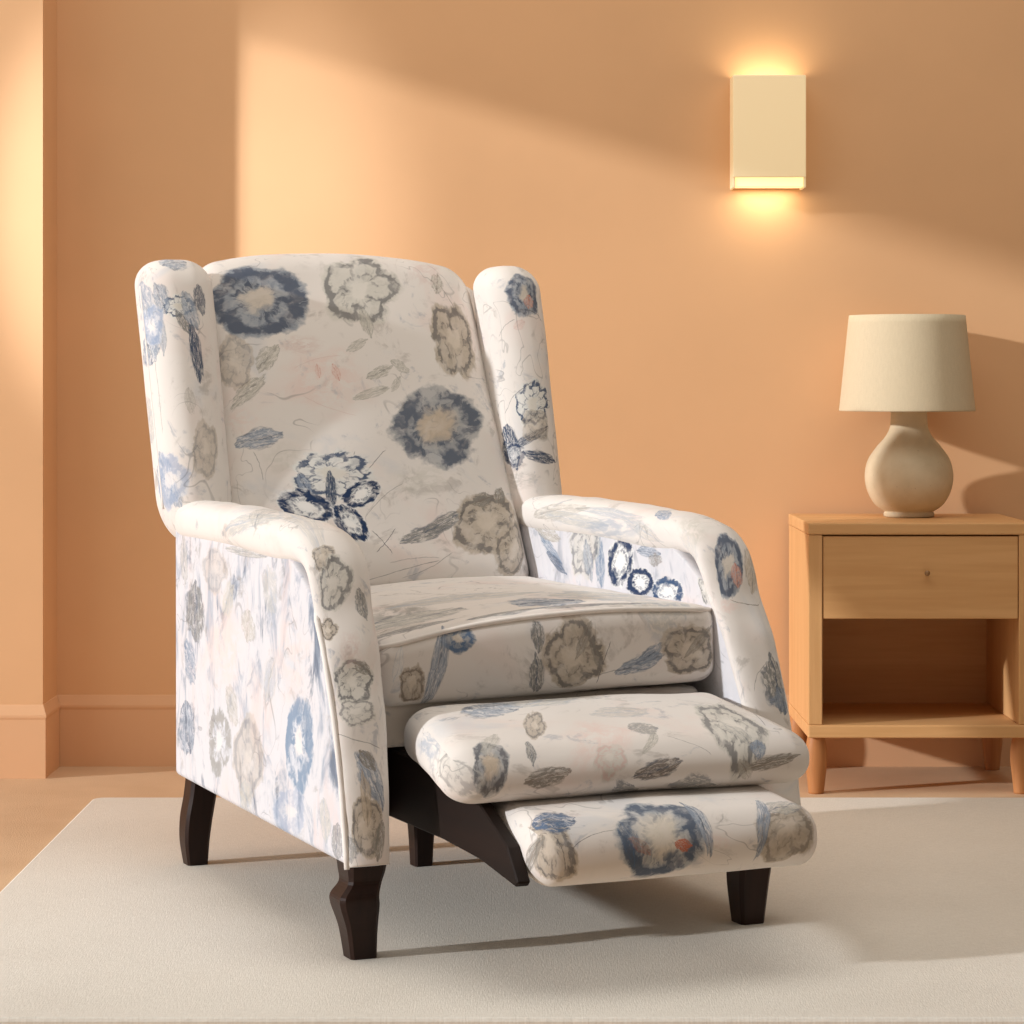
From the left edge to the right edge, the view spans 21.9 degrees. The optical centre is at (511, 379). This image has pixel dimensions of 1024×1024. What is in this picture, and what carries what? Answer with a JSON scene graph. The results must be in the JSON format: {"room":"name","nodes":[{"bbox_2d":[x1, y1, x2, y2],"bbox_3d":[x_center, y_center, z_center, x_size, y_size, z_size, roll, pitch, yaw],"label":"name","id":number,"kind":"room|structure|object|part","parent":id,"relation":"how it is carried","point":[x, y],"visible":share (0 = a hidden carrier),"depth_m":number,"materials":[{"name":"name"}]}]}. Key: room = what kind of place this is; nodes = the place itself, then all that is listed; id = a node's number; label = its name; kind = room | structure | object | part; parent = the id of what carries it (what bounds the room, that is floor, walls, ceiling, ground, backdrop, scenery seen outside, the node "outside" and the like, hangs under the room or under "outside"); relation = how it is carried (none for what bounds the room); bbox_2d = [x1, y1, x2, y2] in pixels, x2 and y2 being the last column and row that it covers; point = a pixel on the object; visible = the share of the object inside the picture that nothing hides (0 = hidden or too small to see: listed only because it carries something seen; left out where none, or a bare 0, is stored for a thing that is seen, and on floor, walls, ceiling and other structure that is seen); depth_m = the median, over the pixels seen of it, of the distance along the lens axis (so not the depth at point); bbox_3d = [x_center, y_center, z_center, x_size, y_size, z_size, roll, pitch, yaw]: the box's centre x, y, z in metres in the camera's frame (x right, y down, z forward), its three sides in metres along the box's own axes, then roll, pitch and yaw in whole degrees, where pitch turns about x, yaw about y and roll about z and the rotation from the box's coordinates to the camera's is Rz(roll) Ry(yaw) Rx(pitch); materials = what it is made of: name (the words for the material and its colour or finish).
{"room":"living room","nodes":[
{"label":"living room","id":0,"kind":"room"},
{"bbox_2d":[0,0,56,704],"bbox_3d":[-1.654,-0.494,5.814,1.292,2.700,0.278,0,0,0],"label":"wall","id":1,"kind":"structure","parent":0,"point":[28,28],"depth_m":5.67,"materials":[{"name":"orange paint"}]},
{"bbox_2d":[0,767,1023,891],"bbox_3d":[0.650,0.895,3.176,5.900,0.080,5.553,0,0,0],"label":"floor","id":2,"kind":"structure","parent":0,"point":[33,812],"depth_m":5.52,"materials":[{"name":"beige light wood"}]},
{"bbox_2d":[0,798,1023,1023],"bbox_3d":[0.452,0.849,4.417,2.597,0.012,1.850,0,0,0],"label":"area rug","id":3,"kind":"object","parent":2,"relation":"on","point":[902,910],"visible":0.93,"depth_m":3.99,"materials":[{"name":"beige carpet"}]},
{"bbox_2d":[135,253,816,959],"bbox_3d":[-0.090,0.301,4.403,0.785,1.084,1.604,0,0,-23],"label":"recliner armchair","id":4,"kind":"object","parent":3,"relation":"on","point":[391,598],"visible":1,"depth_m":4.24,"materials":[{"name":"fabric"}]},
{"bbox_3d":[-0.546,0.766,4.609,0.060,0.155,0.048,0,0,-23],"label":"leg","id":5,"kind":"part","parent":4,"relation":"part of","materials":[{"name":"brown wood"}]},
{"bbox_3d":[-0.375,0.479,4.246,0.097,0.455,0.905,0,0,-23],"label":"arm","id":6,"kind":"part","parent":4,"relation":"part of","materials":[{"name":"fabric"}]},
{"bbox_3d":[-0.225,0.771,3.861,0.076,0.145,0.070,0,0,-23],"label":"leg","id":7,"kind":"part","parent":4,"relation":"part of","materials":[{"name":"brown wood"}]},
{"bbox_2d":[203,253,527,585],"bbox_3d":[-0.302,0.099,4.915,0.578,0.679,0.442,0,0,-23],"label":"cushion","id":8,"kind":"object","parent":4,"relation":"on","point":[382,401],"depth_m":4.84,"materials":[{"name":"fabric"}]},
{"bbox_3d":[-0.158,0.756,4.594,0.060,0.175,0.060,0,0,-23],"label":"support leg","id":9,"kind":"part","parent":4,"relation":"part of","materials":[{"name":"brown wood"}]},
{"bbox_3d":[0.028,0.523,4.148,0.555,0.070,0.100,0,0,-23],"label":"rail","id":10,"kind":"part","parent":4,"relation":"part of","materials":[{"name":"fabric"}]},
{"bbox_2d":[370,576,713,706],"bbox_3d":[-0.084,0.424,4.427,0.578,0.145,0.770,0,0,-23],"label":"seat cushion","id":11,"kind":"object","parent":4,"relation":"on","point":[442,641],"depth_m":4.12,"materials":[{"name":"fabric"}]},
{"bbox_3d":[0.233,0.479,4.508,0.097,0.455,0.905,0,0,-23],"label":"arm","id":12,"kind":"part","parent":4,"relation":"part of","materials":[{"name":"fabric"}]},
{"bbox_3d":[0.369,0.771,4.112,0.057,0.145,0.056,0,0,-23],"label":"leg","id":13,"kind":"part","parent":4,"relation":"part of","materials":[{"name":"brown wood"}]},
{"bbox_2d":[789,514,1023,793],"bbox_3d":[0.843,0.575,5.630,0.471,0.561,0.399,0,0,0],"label":"nightstand","id":14,"kind":"object","parent":2,"relation":"on","point":[899,627],"visible":0.9,"depth_m":5.46,"materials":[{"name":"brown wood"}]},
{"bbox_3d":[0.630,0.797,5.803,0.046,0.118,0.040,0,0,0],"label":"leg","id":15,"kind":"part","parent":14,"relation":"part of","materials":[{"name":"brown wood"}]},
{"bbox_3d":[0.625,0.515,5.636,0.029,0.392,0.385,0,0,0],"label":"panel","id":16,"kind":"part","parent":14,"relation":"part of","materials":[{"name":"brown wood"}]},
{"bbox_3d":[0.630,0.797,5.470,0.046,0.118,0.040,0,0,0],"label":"leg","id":17,"kind":"part","parent":14,"relation":"part of","materials":[{"name":"brown wood"}]},
{"bbox_3d":[0.843,0.515,5.822,0.405,0.392,0.010,0,0,0],"label":"panel","id":18,"kind":"part","parent":14,"relation":"part of","materials":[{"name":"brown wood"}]},
{"bbox_2d":[839,314,975,517],"bbox_3d":[0.851,0.078,5.690,0.291,0.434,0.291,0,0,0],"label":"table lamp","id":19,"kind":"object","parent":14,"relation":"on","point":[907,366],"visible":1,"depth_m":5.60,"materials":[{"name":"beige ceramic"}]},
{"bbox_3d":[0.851,-0.036,5.690,0.291,0.206,0.291,0,0,0],"label":"lamp shade","id":20,"kind":"part","parent":19,"relation":"part of","materials":[{"name":"fabric"}]},
{"bbox_3d":[0.843,0.407,5.456,0.402,0.170,0.020,0,0,0],"label":"drawer","id":21,"kind":"part","parent":14,"relation":"part of","materials":[{"name":"brown wood"}]},
{"bbox_3d":[1.055,0.797,5.803,0.046,0.118,0.040,0,0,0],"label":"leg","id":22,"kind":"part","parent":14,"relation":"part of","materials":[{"name":"brown wood"}]},
{"bbox_3d":[1.060,0.515,5.636,0.029,0.392,0.385,0,0,0],"label":"panel","id":23,"kind":"part","parent":14,"relation":"part of","materials":[{"name":"brown wood"}]},
{"bbox_3d":[1.055,0.797,5.470,0.046,0.118,0.040,0,0,0],"label":"leg","id":24,"kind":"part","parent":14,"relation":"part of","materials":[{"name":"brown wood"}]},
{"bbox_2d":[57,0,1023,694],"bbox_3d":[1.246,-0.494,5.903,4.708,2.700,0.100,0,0,0],"label":"wall","id":25,"kind":"structure","parent":0,"point":[696,326],"depth_m":5.85,"materials":[{"name":"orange paint"}]},
{"bbox_2d":[0,695,1011,778],"bbox_3d":[0.655,0.776,5.760,5.690,0.158,0.187,0,0,0],"label":"baseboard","id":26,"kind":"structure","parent":25,"relation":"attached to","point":[96,730],"depth_m":5.85,"materials":[{"name":"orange paint"}]},
{"bbox_2d":[730,75,805,189],"bbox_3d":[0.562,-0.543,5.810,0.160,0.246,0.084,0,0,0],"label":"wall sconce","id":27,"kind":"object","parent":25,"relation":"attached to","point":[768,112],"visible":1,"depth_m":5.77,"materials":[{"name":"beige"}]},
{"bbox_2d":[735,177,802,187],"bbox_3d":[0.562,-0.433,5.800,0.147,0.022,0.047,0,0,0],"label":"diffuser","id":28,"kind":"object","parent":27,"relation":"attached to","point":[740,182],"depth_m":5.78,"materials":[{"name":"beige plastic"}]}
]}

